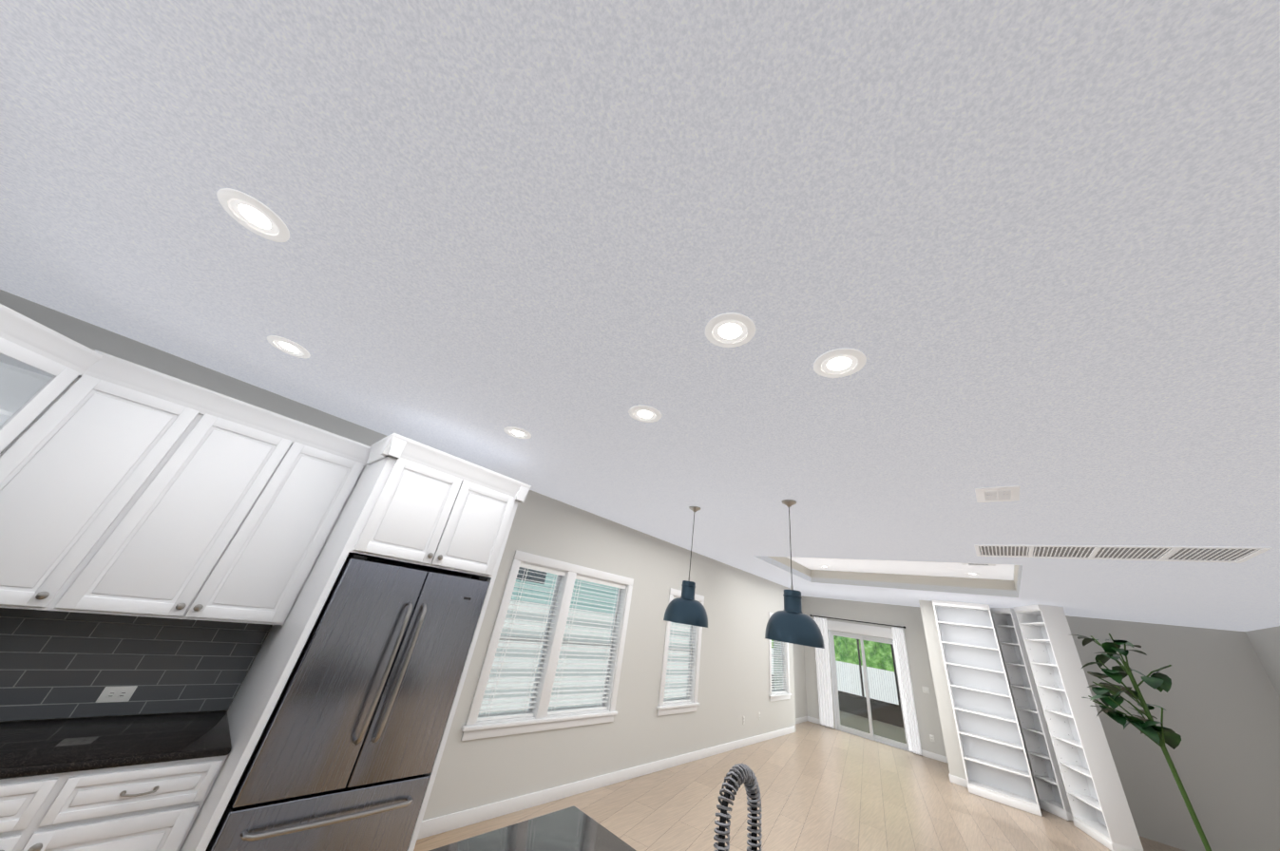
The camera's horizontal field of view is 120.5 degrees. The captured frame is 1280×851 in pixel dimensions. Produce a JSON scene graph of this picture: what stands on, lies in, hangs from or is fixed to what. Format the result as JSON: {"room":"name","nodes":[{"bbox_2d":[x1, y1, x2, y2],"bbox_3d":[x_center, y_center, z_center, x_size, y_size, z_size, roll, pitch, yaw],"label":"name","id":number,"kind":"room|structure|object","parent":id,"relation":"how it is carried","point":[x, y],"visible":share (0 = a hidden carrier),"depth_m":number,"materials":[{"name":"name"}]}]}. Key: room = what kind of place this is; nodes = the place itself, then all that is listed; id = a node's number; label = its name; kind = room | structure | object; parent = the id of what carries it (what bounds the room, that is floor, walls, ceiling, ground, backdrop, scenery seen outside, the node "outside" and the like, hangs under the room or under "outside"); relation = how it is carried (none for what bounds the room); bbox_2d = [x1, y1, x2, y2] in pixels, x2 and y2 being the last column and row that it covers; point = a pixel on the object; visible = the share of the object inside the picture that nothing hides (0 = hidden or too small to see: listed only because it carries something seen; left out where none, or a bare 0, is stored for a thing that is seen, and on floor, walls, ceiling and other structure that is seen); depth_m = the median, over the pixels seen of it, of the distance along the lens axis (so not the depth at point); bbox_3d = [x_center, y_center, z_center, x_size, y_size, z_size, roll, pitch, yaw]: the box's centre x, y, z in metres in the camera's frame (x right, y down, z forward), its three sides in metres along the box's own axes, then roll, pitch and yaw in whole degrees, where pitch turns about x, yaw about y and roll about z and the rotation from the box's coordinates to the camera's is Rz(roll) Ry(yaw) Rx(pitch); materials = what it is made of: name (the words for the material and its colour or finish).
{"room":"kitchen","nodes":[
{"label":"kitchen","id":0,"kind":"room"},
{"bbox_2d":[0,289,807,821],"bbox_3d":[0.267,3.316,5.582,0.430,2.870,13.350,-14,-35,39],"label":"wall","id":1,"kind":"structure","parent":0,"point":[739,605],"depth_m":4.66,"materials":[{"name":"white paint"}]},
{"bbox_2d":[0,364,224,612],"bbox_3d":[-2.993,0.329,1.940,0.393,1.106,0.579,-14,-35,39],"label":"upper cabinet","id":2,"kind":"object","parent":1,"relation":"attached to","point":[128,488],"depth_m":1.88,"materials":[{"name":"white wood"}]},
{"bbox_2d":[95,686,137,703],"bbox_3d":[-2.881,1.481,2.016,0.008,0.072,0.116,-14,-35,39],"label":"electrical outlet plate","id":3,"kind":"object","parent":1,"relation":"attached to","point":[116,695],"depth_m":2.01,"materials":[{"name":"white plastic"}]},
{"bbox_2d":[0,608,272,721],"bbox_3d":[-3.163,1.145,1.795,0.006,0.513,1.926,-14,-35,39],"label":"tile backsplash","id":4,"kind":"structure","parent":1,"relation":"attached to","point":[55,664],"depth_m":2.03,"materials":[{"name":"grey tile"}]},
{"bbox_2d":[76,414,367,625],"bbox_3d":[-2.606,0.603,2.355,0.348,1.106,0.961,-14,-35,39],"label":"upper cabinet","id":5,"kind":"object","parent":1,"relation":"attached to","point":[240,531],"depth_m":2.24,"materials":[{"name":"white wood"}]},
{"bbox_2d":[460,550,633,741],"bbox_3d":[-0.864,2.472,4.210,0.170,1.615,1.990,-14,-35,39],"label":"kitchen window","id":6,"kind":"structure","parent":1,"relation":"in","point":[537,713],"depth_m":4.05,"materials":[{"name":"white wood"}]},
{"bbox_2d":[416,725,794,840],"bbox_3d":[0.656,4.776,5.246,0.016,0.105,8.350,-14,-35,39],"label":"baseboard","id":7,"kind":"structure","parent":1,"relation":"attached to","point":[429,828],"depth_m":3.81,"materials":[{"name":"white wood"}]},
{"bbox_2d":[656,588,704,716],"bbox_3d":[0.635,3.471,5.696,0.170,1.615,1.040,-14,-35,39],"label":"dining room window","id":8,"kind":"structure","parent":1,"relation":"in","point":[663,708],"depth_m":5.62,"materials":[{"name":"white wood"}]},
{"bbox_2d":[768,612,791,702],"bbox_3d":[3.029,5.066,8.071,0.170,1.615,1.120,-14,-35,39],"label":"living room window","id":9,"kind":"structure","parent":1,"relation":"in","point":[777,696],"depth_m":8.02,"materials":[{"name":"white wood"}]},
{"bbox_2d":[795,716,807,724],"bbox_3d":[3.658,6.977,8.622,0.016,0.105,1.715,-14,-35,39],"label":"baseboard","id":10,"kind":"structure","parent":1,"relation":"attached to","point":[801,719],"depth_m":8.86,"materials":[{"name":"white wood"}]},
{"bbox_2d":[0,0,1279,631],"bbox_3d":[3.002,1.254,4.210,7.190,0.350,13.470,-14,-35,39],"label":"ceiling","id":11,"kind":"structure","parent":0,"point":[1030,249],"depth_m":1.18,"materials":[{"name":"white paint"}]},
{"bbox_2d":[217,188,289,242],"bbox_3d":[-1.361,-0.737,1.294,0.195,0.009,0.195,-14,-35,39],"label":"recessed light","id":12,"kind":"object","parent":11,"relation":"in","point":[253,215],"visible":1,"depth_m":1.29,"materials":[{"name":"white plastic"}]},
{"bbox_2d":[267,335,309,358],"bbox_3d":[-1.998,-0.444,2.083,0.195,0.009,0.195,-14,-35,39],"label":"recessed light","id":13,"kind":"object","parent":11,"relation":"in","point":[288,347],"visible":1,"depth_m":2.08,"materials":[{"name":"white plastic"}]},
{"bbox_2d":[504,426,531,439],"bbox_3d":[-0.908,0.057,2.718,0.195,0.009,0.195,-14,-35,39],"label":"recessed light","id":14,"kind":"object","parent":11,"relation":"in","point":[517,432],"visible":1,"depth_m":2.71,"materials":[{"name":"white plastic"}]},
{"bbox_2d":[629,405,661,422],"bbox_3d":[0.029,-0.066,2.166,0.195,0.009,0.195,-14,-35,39],"label":"recessed light","id":15,"kind":"object","parent":11,"relation":"in","point":[644,413],"visible":1,"depth_m":2.16,"materials":[{"name":"white plastic"}]},
{"bbox_2d":[663,506,707,628],"bbox_3d":[0.497,1.343,3.598,0.418,1.084,0.418,-14,-35,39],"label":"pendant light","id":16,"kind":"object","parent":11,"relation":"hanging from","point":[686,608],"visible":1,"depth_m":3.29,"materials":[{"name":"blue metal"}]},
{"bbox_2d":[705,313,755,347],"bbox_3d":[0.356,-0.372,1.451,0.195,0.009,0.195,-14,-35,39],"label":"recessed light","id":17,"kind":"object","parent":11,"relation":"in","point":[730,330],"visible":1,"depth_m":1.44,"materials":[{"name":"white plastic"}]},
{"bbox_2d":[764,499,824,649],"bbox_3d":[1.229,1.149,2.973,0.418,1.084,0.418,-14,-35,39],"label":"pendant light","id":18,"kind":"object","parent":11,"relation":"hanging from","point":[792,623],"visible":1,"depth_m":2.67,"materials":[{"name":"blue painted metal"},{"name":"satin nickel"}]},
{"bbox_2d":[813,348,866,378],"bbox_3d":[0.830,-0.256,1.526,0.195,0.009,0.195,-14,-35,39],"label":"recessed light","id":19,"kind":"object","parent":11,"relation":"in","point":[838,363],"visible":1,"depth_m":1.52,"materials":[{"name":"white plastic"}]},
{"bbox_2d":[965,573,979,575],"bbox_3d":[5.282,2.360,5.810,0.182,0.009,0.182,-14,-35,39],"label":"recessed light","id":20,"kind":"object","parent":11,"relation":"in","point":[974,574],"visible":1,"depth_m":5.81,"materials":[{"name":"white"}]},
{"bbox_2d":[961,563,995,566],"bbox_3d":[4.811,1.979,5.205,0.360,0.012,0.160,-14,-35,39],"label":"tray","id":21,"kind":"object","parent":11,"relation":"attached to","point":[980,564],"visible":0.71,"depth_m":5.20,"materials":[{"name":"white"}]},
{"bbox_2d":[974,485,1019,502],"bbox_3d":[2.381,0.463,2.438,0.210,0.012,0.300,-14,-35,39],"label":"ceiling vent","id":22,"kind":"object","parent":11,"relation":"in","point":[999,494],"visible":0.98,"depth_m":2.42,"materials":[{"name":"white plastic"}]},
{"bbox_2d":[974,544,1271,562],"bbox_3d":[3.978,1.113,3.203,1.560,0.010,0.520,-14,-35,39],"label":"ceiling vent","id":23,"kind":"object","parent":11,"relation":"in","point":[1213,554],"visible":1,"depth_m":3.08,"materials":[{"name":"white metal"}]},
{"bbox_2d":[413,721,1184,850],"bbox_3d":[2.488,3.922,2.778,7.390,0.050,13.470,-14,-35,39],"label":"floor","id":24,"kind":"structure","parent":0,"point":[823,789],"depth_m":4.60,"materials":[{"name":"brown wood"}]},
{"bbox_2d":[0,755,228,850],"bbox_3d":[-2.766,1.904,1.535,0.638,0.864,1.098,-14,-35,39],"label":"base cabinet","id":25,"kind":"object","parent":24,"relation":"on","point":[155,807],"visible":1,"depth_m":1.60,"materials":[{"name":"white wood"}]},
{"bbox_2d":[205,554,489,850],"bbox_3d":[-1.864,1.867,2.314,0.973,1.868,0.915,-14,-35,39],"label":"refrigerator","id":26,"kind":"object","parent":24,"relation":"on","point":[343,756],"visible":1,"depth_m":2.07,"materials":[{"name":"silver metal"}]},
{"bbox_2d":[179,433,531,850],"bbox_3d":[-1.839,1.542,2.507,0.949,2.643,1.105,-14,-35,39],"label":"tall cabinet","id":27,"kind":"object","parent":24,"relation":"on","point":[410,502],"visible":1,"depth_m":2.43,"materials":[{"name":"white"}]},
{"bbox_2d":[931,599,1041,817],"bbox_3d":[5.954,4.682,6.416,0.833,2.860,0.331,-14,-35,39],"label":"built-in bookcase","id":28,"kind":"object","parent":24,"relation":"on","point":[995,763],"visible":1,"depth_m":6.38,"materials":[{"name":"white wood"}]},
{"bbox_2d":[990,608,1073,821],"bbox_3d":[6.671,4.712,6.238,0.296,2.860,0.373,11,-27,-4],"label":"built-in bookcase","id":29,"kind":"object","parent":24,"relation":"on","point":[1050,788],"visible":0.71,"depth_m":6.18,"materials":[{"name":"white wood"}]},
{"bbox_2d":[1012,604,1143,850],"bbox_3d":[6.487,4.332,5.547,0.296,2.860,0.804,-2,-29,21],"label":"built-in bookcase","id":30,"kind":"object","parent":24,"relation":"on","point":[1101,814],"visible":1,"depth_m":5.42,"materials":[{"name":"white wood"}]},
{"bbox_2d":[1071,633,1211,850],"bbox_3d":[3.898,2.809,2.679,0.594,2.238,0.713,-14,-35,39],"label":"fig tree","id":31,"kind":"object","parent":24,"relation":"on","point":[1152,731],"visible":1,"depth_m":2.95,"materials":[{"name":"green plant"}]},
{"bbox_3d":[-2.954,1.326,0.450,1.944,0.864,0.696,-14,-35,39],"label":"base cabinet","id":32,"kind":"object","parent":24,"relation":"on","visible":0},
{"bbox_2d":[0,710,231,780],"bbox_3d":[-2.968,1.319,1.457,0.658,0.037,1.955,-14,-35,39],"label":"countertop","id":33,"kind":"structure","parent":32,"relation":"on","point":[33,748],"depth_m":1.74,"materials":[{"name":"black stone"}]},
{"bbox_3d":[-0.155,1.786,0.449,2.039,0.870,0.851,-14,-35,39],"label":"cabinet","id":34,"kind":"object","parent":24,"relation":"on","visible":0},
{"bbox_2d":[428,805,636,850],"bbox_3d":[0.053,1.479,0.800,2.095,0.040,1.245,-14,-35,39],"label":"countertop","id":35,"kind":"structure","parent":34,"relation":"on","point":[573,829],"depth_m":1.58,"materials":[{"name":"black stone"}]},
{"bbox_2d":[713,764,762,850],"bbox_3d":[0.221,1.154,0.826,0.250,0.605,0.224,-14,-35,39],"label":"spring faucet","id":36,"kind":"object","parent":35,"relation":"on","point":[744,774],"visible":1,"depth_m":0.93,"materials":[{"name":"grey metal"}]},
{"bbox_2d":[802,595,946,757],"bbox_3d":[5.583,5.864,8.887,3.010,2.870,0.140,-14,-35,39],"label":"wall","id":37,"kind":"structure","parent":0,"point":[909,619],"depth_m":8.81,"materials":[{"name":"white paint"}]},
{"bbox_2d":[807,716,832,728],"bbox_3d":[4.422,7.283,8.978,0.540,0.105,0.019,-14,-35,39],"label":"baseboard","id":38,"kind":"structure","parent":37,"relation":"attached to","point":[811,719],"depth_m":9.06,"materials":[{"name":"white wood"}]},
{"bbox_2d":[809,614,905,629],"bbox_3d":[5.491,5.002,9.351,2.168,0.048,0.122,-14,-35,39],"label":"curtain rod","id":39,"kind":"object","parent":37,"relation":"attached to","point":[859,621],"visible":1,"depth_m":9.25,"materials":[{"name":"brown metal"}]},
{"bbox_2d":[813,616,833,728],"bbox_3d":[4.663,6.201,9.320,0.345,2.347,0.071,-14,-35,39],"label":"curtain","id":40,"kind":"object","parent":39,"relation":"hanging from","point":[824,687],"visible":0.94,"depth_m":9.22,"materials":[{"name":"white fabric"}]},
{"bbox_2d":[891,627,921,755],"bbox_3d":[5.973,5.866,8.225,0.247,2.347,0.071,-14,-35,39],"label":"curtain","id":41,"kind":"object","parent":39,"relation":"hanging from","point":[907,693],"visible":1,"depth_m":8.19,"materials":[{"name":"white fabric"}]},
{"bbox_2d":[826,620,909,751],"bbox_3d":[5.434,6.110,8.817,1.640,2.330,0.170,-14,-35,39],"label":"sliding glass door","id":42,"kind":"structure","parent":37,"relation":"attached to","point":[871,632],"depth_m":8.90,"materials":[{"name":"clear glass"}]},
{"bbox_2d":[921,687,929,693],"bbox_3d":[6.299,5.835,8.066,0.118,0.116,0.008,-14,-35,39],"label":"light switch","id":43,"kind":"object","parent":37,"relation":"attached to","point":[926,690],"depth_m":8.06,"materials":[{"name":"white plastic"}]},
{"bbox_2d":[917,750,947,764],"bbox_3d":[6.113,6.851,7.566,0.670,0.105,0.015,-14,-35,39],"label":"baseboard","id":44,"kind":"structure","parent":37,"relation":"attached to","point":[925,754],"depth_m":7.58,"materials":[{"name":"white wood"}]},
{"bbox_2d":[929,734,935,743],"bbox_3d":[6.151,6.592,7.708,0.072,0.116,0.008,-14,-35,39],"label":"electrical outlet plate","id":45,"kind":"object","parent":37,"relation":"attached to","point":[931,736],"depth_m":7.71,"materials":[{"name":"white plastic"}]},
{"bbox_2d":[918,600,1279,850],"bbox_3d":[7.595,4.834,6.184,4.020,2.870,1.600,-14,-35,39],"label":"wall","id":46,"kind":"structure","parent":0,"point":[1219,701],"depth_m":5.38,"materials":[{"name":"white paint"}]},
{"bbox_2d":[948,774,955,783],"bbox_3d":[5.867,6.441,6.834,0.019,0.105,1.615,-14,-35,39],"label":"baseboard","id":47,"kind":"structure","parent":46,"relation":"attached to","point":[951,778],"depth_m":6.30,"materials":[{"name":"white wood"}]},
{"bbox_2d":[1244,626,1279,698],"bbox_3d":[5.022,1.773,0.961,0.140,2.870,11.970,-14,-35,39],"label":"wall","id":48,"kind":"structure","parent":0,"point":[1265,643],"depth_m":5.08,"materials":[{"name":"white paint"}]},
{"bbox_3d":[-1.311,-0.190,-0.848,6.640,2.870,0.140,-14,-35,39],"label":"wall","id":49,"kind":"structure","parent":0,"visible":0},
{"bbox_2d":[0,326,83,452],"bbox_3d":[-3.011,0.078,1.514,0.324,1.016,0.306,-14,-35,39],"label":"upper cabinet","id":50,"kind":"object","parent":49,"relation":"attached to","point":[33,372],"depth_m":1.82,"materials":[{"name":"white wood"}]},
{"label":"outside","id":51,"kind":"structure","parent":0,"visible":0},
{"bbox_2d":[478,567,689,714],"bbox_3d":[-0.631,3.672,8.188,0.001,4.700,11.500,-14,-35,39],"label":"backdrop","id":52,"kind":"structure","parent":51,"point":[580,592],"depth_m":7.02,"materials":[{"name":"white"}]},
{"bbox_2d":[771,635,898,708],"bbox_3d":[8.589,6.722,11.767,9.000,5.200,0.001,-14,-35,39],"label":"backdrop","id":53,"kind":"structure","parent":51,"point":[856,678],"depth_m":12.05,"materials":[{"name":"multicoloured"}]},
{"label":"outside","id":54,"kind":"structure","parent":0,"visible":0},
{"bbox_2d":[838,639,906,744],"bbox_3d":[6.630,6.744,9.918,5.630,2.660,3.250,-14,-35,39],"label":"patio","id":55,"kind":"structure","parent":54,"point":[888,725],"depth_m":10.63,"materials":[{"name":"beige concrete"}]}
]}

